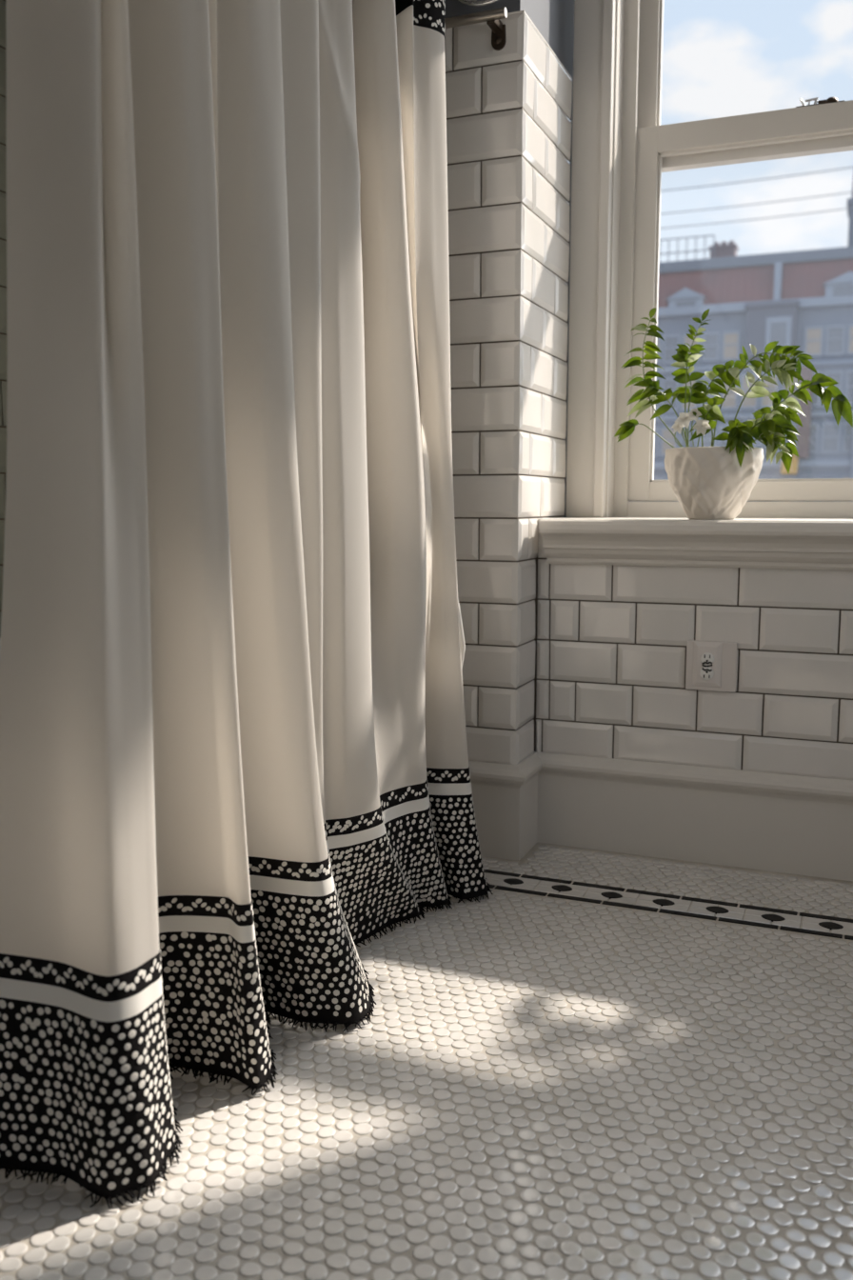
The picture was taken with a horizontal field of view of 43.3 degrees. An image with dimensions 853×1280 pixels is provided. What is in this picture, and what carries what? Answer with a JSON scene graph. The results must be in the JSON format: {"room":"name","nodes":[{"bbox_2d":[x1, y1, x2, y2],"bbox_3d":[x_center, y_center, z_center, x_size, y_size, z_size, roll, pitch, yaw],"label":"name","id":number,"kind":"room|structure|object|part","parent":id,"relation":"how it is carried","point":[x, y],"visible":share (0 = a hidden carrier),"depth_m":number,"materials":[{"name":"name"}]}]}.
{"room":"bathroom","nodes":[
{"label":"bathroom","id":0,"kind":"room"},
{"bbox_2d":[0,0,7,637],"bbox_3d":[-1.200,-0.807,1.265,0.109,2.800,4.000,3,8,22],"label":"wall","id":1,"kind":"structure","parent":0,"point":[3,49],"depth_m":2.08,"materials":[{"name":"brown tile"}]},
{"bbox_2d":[0,835,852,1279],"bbox_3d":[-0.066,0.667,0.958,2.380,0.053,3.950,3,8,22],"label":"floor","id":2,"kind":"structure","parent":0,"point":[600,1065],"depth_m":1.35,"materials":[{"name":"tile"}]},
{"bbox_2d":[330,0,574,835],"bbox_3d":[-0.102,-0.979,2.607,0.911,2.800,0.665,3,8,22],"label":"wall","id":3,"kind":"structure","parent":0,"point":[510,109],"depth_m":2.23,"materials":[{"name":"white tile"}]},
{"bbox_2d":[414,0,507,50],"bbox_3d":[-0.577,-1.052,0.627,0.318,0.158,3.340,3,8,22],"label":"curtain rod","id":4,"kind":"object","parent":3,"relation":"attached to","point":[492,17],"visible":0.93,"depth_m":2.08,"materials":[{"name":"silver metal"}]},
{"bbox_2d":[0,0,492,1208],"bbox_3d":[-0.165,-0.339,1.573,0.255,1.787,1.172,4,8,27],"label":"shower curtain","id":5,"kind":"object","parent":4,"relation":"hanging from","point":[231,625],"visible":1,"depth_m":1.34,"materials":[{"name":"white fabric"}]},
{"bbox_2d":[408,751,852,880],"bbox_3d":[0.774,0.391,2.122,1.730,0.205,0.167,3,8,22],"label":"baseboard","id":6,"kind":"structure","parent":3,"relation":"attached to","point":[799,825],"depth_m":2.29,"materials":[{"name":"white"}]},
{"bbox_2d":[533,533,852,780],"bbox_3d":[1.018,-0.930,2.223,1.482,2.800,0.528,3,8,22],"label":"wall","id":7,"kind":"structure","parent":0,"point":[610,640],"depth_m":2.25,"materials":[{"name":"white tile"}]},
{"bbox_2d":[538,517,852,570],"bbox_3d":[0.971,-0.196,2.187,1.471,0.097,0.403,3,8,22],"label":"window sill","id":8,"kind":"structure","parent":7,"relation":"attached to","point":[751,543],"depth_m":2.17,"materials":[{"name":"white"}]},
{"bbox_2d":[614,307,852,519],"bbox_3d":[0.625,-0.461,2.183,0.447,0.430,0.203,6,9,38],"label":"potted plant","id":9,"kind":"object","parent":8,"relation":"on","point":[709,483],"visible":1,"depth_m":2.16,"materials":[{"name":"green plant"}]},
{"bbox_3d":[0.484,-0.414,2.233,0.111,0.072,0.004,1,7,11],"label":"stem","id":10,"kind":"part","parent":9,"relation":"part of","materials":[{"name":"green plant"}]},
{"bbox_3d":[0.499,-0.520,2.228,0.103,0.284,0.019,2,7,12],"label":"stem","id":11,"kind":"part","parent":9,"relation":"part of","materials":[{"name":"green plant"}]},
{"bbox_3d":[0.507,-0.453,2.226,0.091,0.149,0.009,1,7,7],"label":"stem","id":12,"kind":"part","parent":9,"relation":"part of","materials":[{"name":"green plant"}]},
{"bbox_3d":[0.516,-0.435,2.198,0.030,0.027,0.008,3,8,22],"label":"flower","id":13,"kind":"part","parent":9,"relation":"part of","materials":[{"name":"white plant"}]},
{"bbox_3d":[0.526,-0.446,2.185,0.038,0.033,0.010,3,8,22],"label":"flower","id":14,"kind":"part","parent":9,"relation":"part of","materials":[{"name":"white plant"}]},
{"bbox_3d":[0.542,-0.482,2.238,0.020,0.203,0.005,-3,8,-22],"label":"stem","id":15,"kind":"part","parent":9,"relation":"part of","materials":[{"name":"green plant"}]},
{"bbox_3d":[0.550,-0.514,2.215,0.034,0.274,0.025,3,8,22],"label":"stem","id":16,"kind":"part","parent":9,"relation":"part of","materials":[{"name":"green plant"}]},
{"bbox_3d":[0.543,-0.454,2.170,0.030,0.028,0.008,3,8,22],"label":"flower","id":17,"kind":"part","parent":9,"relation":"part of","materials":[{"name":"white plant"}]},
{"bbox_3d":[0.555,-0.427,2.162,0.037,0.033,0.010,3,8,22],"label":"flower","id":18,"kind":"part","parent":9,"relation":"part of","materials":[{"name":"white plant"}]},
{"bbox_3d":[0.573,-0.424,2.178,0.018,0.104,0.036,2,7,12],"label":"stem","id":19,"kind":"part","parent":9,"relation":"part of","materials":[{"name":"green plant"}]},
{"bbox_3d":[0.595,-0.323,2.231,0.199,0.146,0.200,3,8,22],"label":"pot","id":20,"kind":"part","parent":9,"relation":"part of","materials":[{"name":"beige ceramic"}]},
{"bbox_3d":[0.603,-0.471,2.232,0.062,0.184,0.008,3,8,22],"label":"stem","id":21,"kind":"part","parent":9,"relation":"part of","materials":[{"name":"green plant"}]},
{"bbox_3d":[0.663,-0.475,2.173,0.167,0.207,0.024,3,8,22],"label":"stem","id":22,"kind":"part","parent":9,"relation":"part of","materials":[{"name":"green plant"}]},
{"bbox_3d":[0.657,-0.454,2.148,0.121,0.171,0.007,6,9,38],"label":"stem","id":23,"kind":"part","parent":9,"relation":"part of","materials":[{"name":"green plant"}]},
{"bbox_3d":[0.661,-0.383,2.127,0.005,0.038,0.099,-6,9,-38],"label":"stem","id":24,"kind":"part","parent":9,"relation":"part of","materials":[{"name":"green plant"}]},
{"bbox_3d":[0.664,-0.401,2.139,0.109,0.070,0.008,7,10,42],"label":"stem","id":25,"kind":"part","parent":9,"relation":"part of","materials":[{"name":"green plant"}]},
{"bbox_3d":[0.690,-0.438,2.170,0.122,0.135,0.020,3,8,22],"label":"stem","id":26,"kind":"part","parent":9,"relation":"part of","materials":[{"name":"green plant"}]},
{"bbox_3d":[0.768,-0.486,2.113,0.085,0.037,0.004,5,9,34],"label":"stem","id":27,"kind":"part","parent":9,"relation":"part of","materials":[{"name":"green plant"}]},
{"bbox_2d":[565,0,852,518],"bbox_3d":[1.058,-1.200,2.273,1.471,1.878,0.262,3,8,22],"label":"window","id":28,"kind":"structure","parent":7,"relation":"in","point":[622,150],"depth_m":2.48,"materials":[{"name":"white"}]},
{"bbox_3d":[1.016,-1.188,2.170,1.471,1.875,0.037,3,8,22],"label":"casing","id":29,"kind":"part","parent":28,"relation":"part of","materials":[{"name":"white wood"}]},
{"bbox_3d":[1.048,-0.735,2.337,1.200,0.858,0.035,3,8,22],"label":"sash","id":30,"kind":"part","parent":28,"relation":"part of","materials":[{"name":"white"}]},
{"bbox_3d":[1.063,-1.554,2.269,1.222,0.950,0.035,3,8,22],"label":"sash","id":31,"kind":"part","parent":28,"relation":"part of","materials":[{"name":"white"}]},
{"bbox_2d":[685,640,738,692],"bbox_3d":[0.592,0.055,2.233,0.103,0.104,0.021,3,8,22],"label":"wall outlet","id":32,"kind":"object","parent":7,"relation":"attached to","point":[710,665],"visible":1,"depth_m":2.23,"materials":[{"name":"white plastic"}]},
{"bbox_2d":[700,666,714,679],"bbox_3d":[0.583,0.070,2.232,0.028,0.028,0.004,3,8,22],"label":"socket","id":33,"kind":"object","parent":32,"relation":"attached to","point":[706,672],"depth_m":2.23,"materials":[{"name":"white plastic"}]},
{"bbox_2d":[700,652,714,665],"bbox_3d":[0.583,0.040,2.228,0.028,0.028,0.004,3,8,22],"label":"socket","id":34,"kind":"object","parent":32,"relation":"attached to","point":[707,658],"depth_m":2.23,"materials":[{"name":"white plastic"}]},
{"bbox_3d":[0.584,0.051,2.234,0.059,0.095,0.005,3,8,22],"label":"plate","id":35,"kind":"part","parent":32,"relation":"part of","materials":[{"name":"white plastic"}]},
{"label":"outside","id":36,"kind":"structure","parent":0,"visible":0},
{"bbox_2d":[660,207,852,228],"bbox_3d":[10.870,-15.470,39.293,21.002,0.412,0.035,3,8,22],"label":"overhead cable","id":37,"kind":"object","parent":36,"point":[847,208],"visible":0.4,"depth_m":38.86,"materials":[{"name":"grey plastic"}]},
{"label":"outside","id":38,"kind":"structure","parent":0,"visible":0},
{"bbox_3d":[27.736,6.209,68.873,180.000,0.300,134.000,3,8,22],"label":"ground","id":39,"kind":"structure","parent":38,"visible":0},
{"bbox_2d":[628,186,852,501],"bbox_3d":[29.227,-16.543,87.902,38.220,40.000,10.600,3,8,22],"label":"apartment building","id":40,"kind":"structure","parent":39,"relation":"on","point":[803,298],"depth_m":83.90,"materials":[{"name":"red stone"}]},
{"bbox_3d":[18.394,-16.301,88.370,1.050,2.000,0.110,3,8,22],"label":"pane","id":41,"kind":"part","parent":40,"relation":"part of","materials":[{"name":"grey"}]},
{"bbox_3d":[19.828,-16.226,87.785,1.050,2.000,0.110,3,8,22],"label":"pane","id":42,"kind":"part","parent":40,"relation":"part of","materials":[{"name":"blue"}]},
{"bbox_3d":[19.828,-19.945,87.309,1.050,2.300,0.110,3,8,22],"label":"pane","id":43,"kind":"part","parent":40,"relation":"part of","materials":[{"name":"blue"}]},
{"bbox_3d":[19.828,-23.516,86.852,1.050,1.900,0.110,3,8,22],"label":"pane","id":44,"kind":"part","parent":40,"relation":"part of","materials":[{"name":"grey"}]},
{"bbox_3d":[20.657,-26.811,85.612,1.500,0.450,0.100,3,8,22],"label":"pane","id":45,"kind":"part","parent":40,"relation":"part of","materials":[{"name":"grey glass"}]},
{"bbox_3d":[18.743,-31.691,87.905,9.447,2.048,0.097,3,8,22],"label":"railing","id":46,"kind":"part","parent":40,"relation":"part of","materials":[{"name":"grey metal"}]},
{"bbox_3d":[21.262,-16.151,87.201,1.050,2.000,0.110,3,8,22],"label":"pane","id":47,"kind":"part","parent":40,"relation":"part of","materials":[{"name":"blue glass"}]},
{"bbox_3d":[21.262,-19.871,86.725,1.050,2.300,0.110,3,8,22],"label":"pane","id":48,"kind":"part","parent":40,"relation":"part of","materials":[{"name":"blue"}]},
{"bbox_3d":[21.262,-23.442,86.267,1.050,1.900,0.110,3,8,22],"label":"pane","id":49,"kind":"part","parent":40,"relation":"part of","materials":[{"name":"blue"}]},
{"bbox_3d":[22.696,-16.076,86.617,1.050,2.000,0.110,3,8,22],"label":"pane","id":50,"kind":"part","parent":40,"relation":"part of","materials":[{"name":"blue glass"}]},
{"bbox_3d":[22.696,-19.796,86.141,1.050,2.300,0.110,3,8,22],"label":"pane","id":51,"kind":"part","parent":40,"relation":"part of","materials":[{"name":"blue"}]},
{"bbox_3d":[22.696,-23.367,85.683,1.050,1.900,0.110,3,8,22],"label":"pane","id":52,"kind":"part","parent":40,"relation":"part of","materials":[{"name":"grey"}]},
{"bbox_3d":[24.130,-16.001,86.033,1.050,2.000,0.110,3,8,22],"label":"pane","id":53,"kind":"part","parent":40,"relation":"part of","materials":[{"name":"blue"}]},
{"bbox_3d":[24.130,-19.721,85.557,1.050,2.300,0.110,3,8,22],"label":"pane","id":54,"kind":"part","parent":40,"relation":"part of","materials":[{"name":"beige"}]},
{"bbox_3d":[24.130,-23.292,85.099,1.050,1.900,0.110,3,8,22],"label":"pane","id":55,"kind":"part","parent":40,"relation":"part of","materials":[{"name":"beige glass"}]},
{"bbox_3d":[25.563,-19.646,84.972,1.050,2.300,0.110,3,8,22],"label":"pane","id":56,"kind":"part","parent":40,"relation":"part of","materials":[{"name":"blue"}]},
{"bbox_3d":[27.663,-19.965,83.915,38.000,12.800,0.700,3,8,22],"label":"cornice","id":57,"kind":"part","parent":40,"relation":"part of","materials":[{"name":"blue stone"}]},
{"bbox_3d":[26.997,-15.852,84.865,1.050,2.000,0.110,3,8,22],"label":"pane","id":58,"kind":"part","parent":40,"relation":"part of","materials":[{"name":"blue"}]},
{"bbox_3d":[26.997,-19.571,84.388,1.050,2.300,0.110,3,8,22],"label":"pane","id":59,"kind":"part","parent":40,"relation":"part of","materials":[{"name":"blue"}]},
{"bbox_3d":[27.101,-23.486,82.683,1.150,1.900,0.160,3,8,22],"label":"pane","id":60,"kind":"part","parent":40,"relation":"part of","materials":[{"name":"grey glass"}]},
{"bbox_3d":[27.118,-23.492,82.724,1.850,2.700,0.170,3,8,22],"label":"bay frame","id":61,"kind":"part","parent":40,"relation":"part of","materials":[{"name":"blue stone"}]},
{"bbox_3d":[28.431,-11.760,84.795,1.050,2.100,0.110,3,8,22],"label":"pane","id":62,"kind":"part","parent":40,"relation":"part of","materials":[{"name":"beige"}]},
{"bbox_3d":[28.431,-19.497,83.804,1.050,2.300,0.110,3,8,22],"label":"pane","id":63,"kind":"part","parent":40,"relation":"part of","materials":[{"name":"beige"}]},
{"bbox_3d":[29.865,-11.685,84.211,1.050,2.100,0.110,3,8,22],"label":"pane","id":64,"kind":"part","parent":40,"relation":"part of","materials":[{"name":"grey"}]},
{"bbox_3d":[29.865,-15.702,83.697,1.050,2.000,0.110,3,8,22],"label":"pane","id":65,"kind":"part","parent":40,"relation":"part of","materials":[{"name":"grey"}]},
{"bbox_3d":[29.865,-22.992,82.763,1.050,1.900,0.110,3,8,22],"label":"pane","id":66,"kind":"part","parent":40,"relation":"part of","materials":[{"name":"beige glass"}]},
{"bbox_3d":[29.865,-19.422,83.220,1.050,2.300,0.110,3,8,22],"label":"pane","id":67,"kind":"part","parent":40,"relation":"part of","materials":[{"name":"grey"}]},
{"bbox_3d":[31.298,-11.610,83.627,1.050,2.100,0.110,3,8,22],"label":"pane","id":68,"kind":"part","parent":40,"relation":"part of","materials":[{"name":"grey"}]},
{"bbox_3d":[31.298,-15.627,83.112,1.050,2.000,0.110,3,8,22],"label":"pane","id":69,"kind":"part","parent":40,"relation":"part of","materials":[{"name":"grey"}]},
{"bbox_3d":[31.298,-19.347,82.636,1.050,2.300,0.110,3,8,22],"label":"pane","id":70,"kind":"part","parent":40,"relation":"part of","materials":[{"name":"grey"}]},
{"bbox_3d":[31.298,-22.918,82.178,1.050,1.900,0.110,3,8,22],"label":"pane","id":71,"kind":"part","parent":40,"relation":"part of","materials":[{"name":"grey"}]},
{"bbox_3d":[31.896,-26.373,81.014,2.200,0.750,0.100,3,8,22],"label":"pane","id":72,"kind":"part","parent":40,"relation":"part of","materials":[{"name":"grey glass"}]},
{"bbox_3d":[32.732,-15.553,82.528,1.050,2.000,0.110,3,8,22],"label":"pane","id":73,"kind":"part","parent":40,"relation":"part of","materials":[{"name":"grey"}]},
{"bbox_3d":[32.732,-19.272,82.052,1.050,2.300,0.110,3,8,22],"label":"pane","id":74,"kind":"part","parent":40,"relation":"part of","materials":[{"name":"grey"}]},
{"bbox_3d":[32.732,-22.843,81.594,1.050,1.900,0.110,3,8,22],"label":"pane","id":75,"kind":"part","parent":40,"relation":"part of","materials":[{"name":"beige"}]},
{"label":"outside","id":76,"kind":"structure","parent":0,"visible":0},
{"bbox_2d":[661,166,852,191],"bbox_3d":[10.870,-16.831,39.119,21.002,0.467,0.035,3,8,22],"label":"overhead cable","id":77,"kind":"object","parent":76,"point":[850,167],"visible":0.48,"depth_m":38.69,"materials":[{"name":"grey plastic"}]},
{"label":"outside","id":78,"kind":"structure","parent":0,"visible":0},
{"bbox_2d":[660,191,852,214],"bbox_3d":[10.870,-16.002,39.225,21.002,0.439,0.035,3,8,22],"label":"overhead cable","id":79,"kind":"object","parent":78,"point":[850,191],"visible":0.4,"depth_m":38.76,"materials":[{"name":"grey plastic"}]}
]}

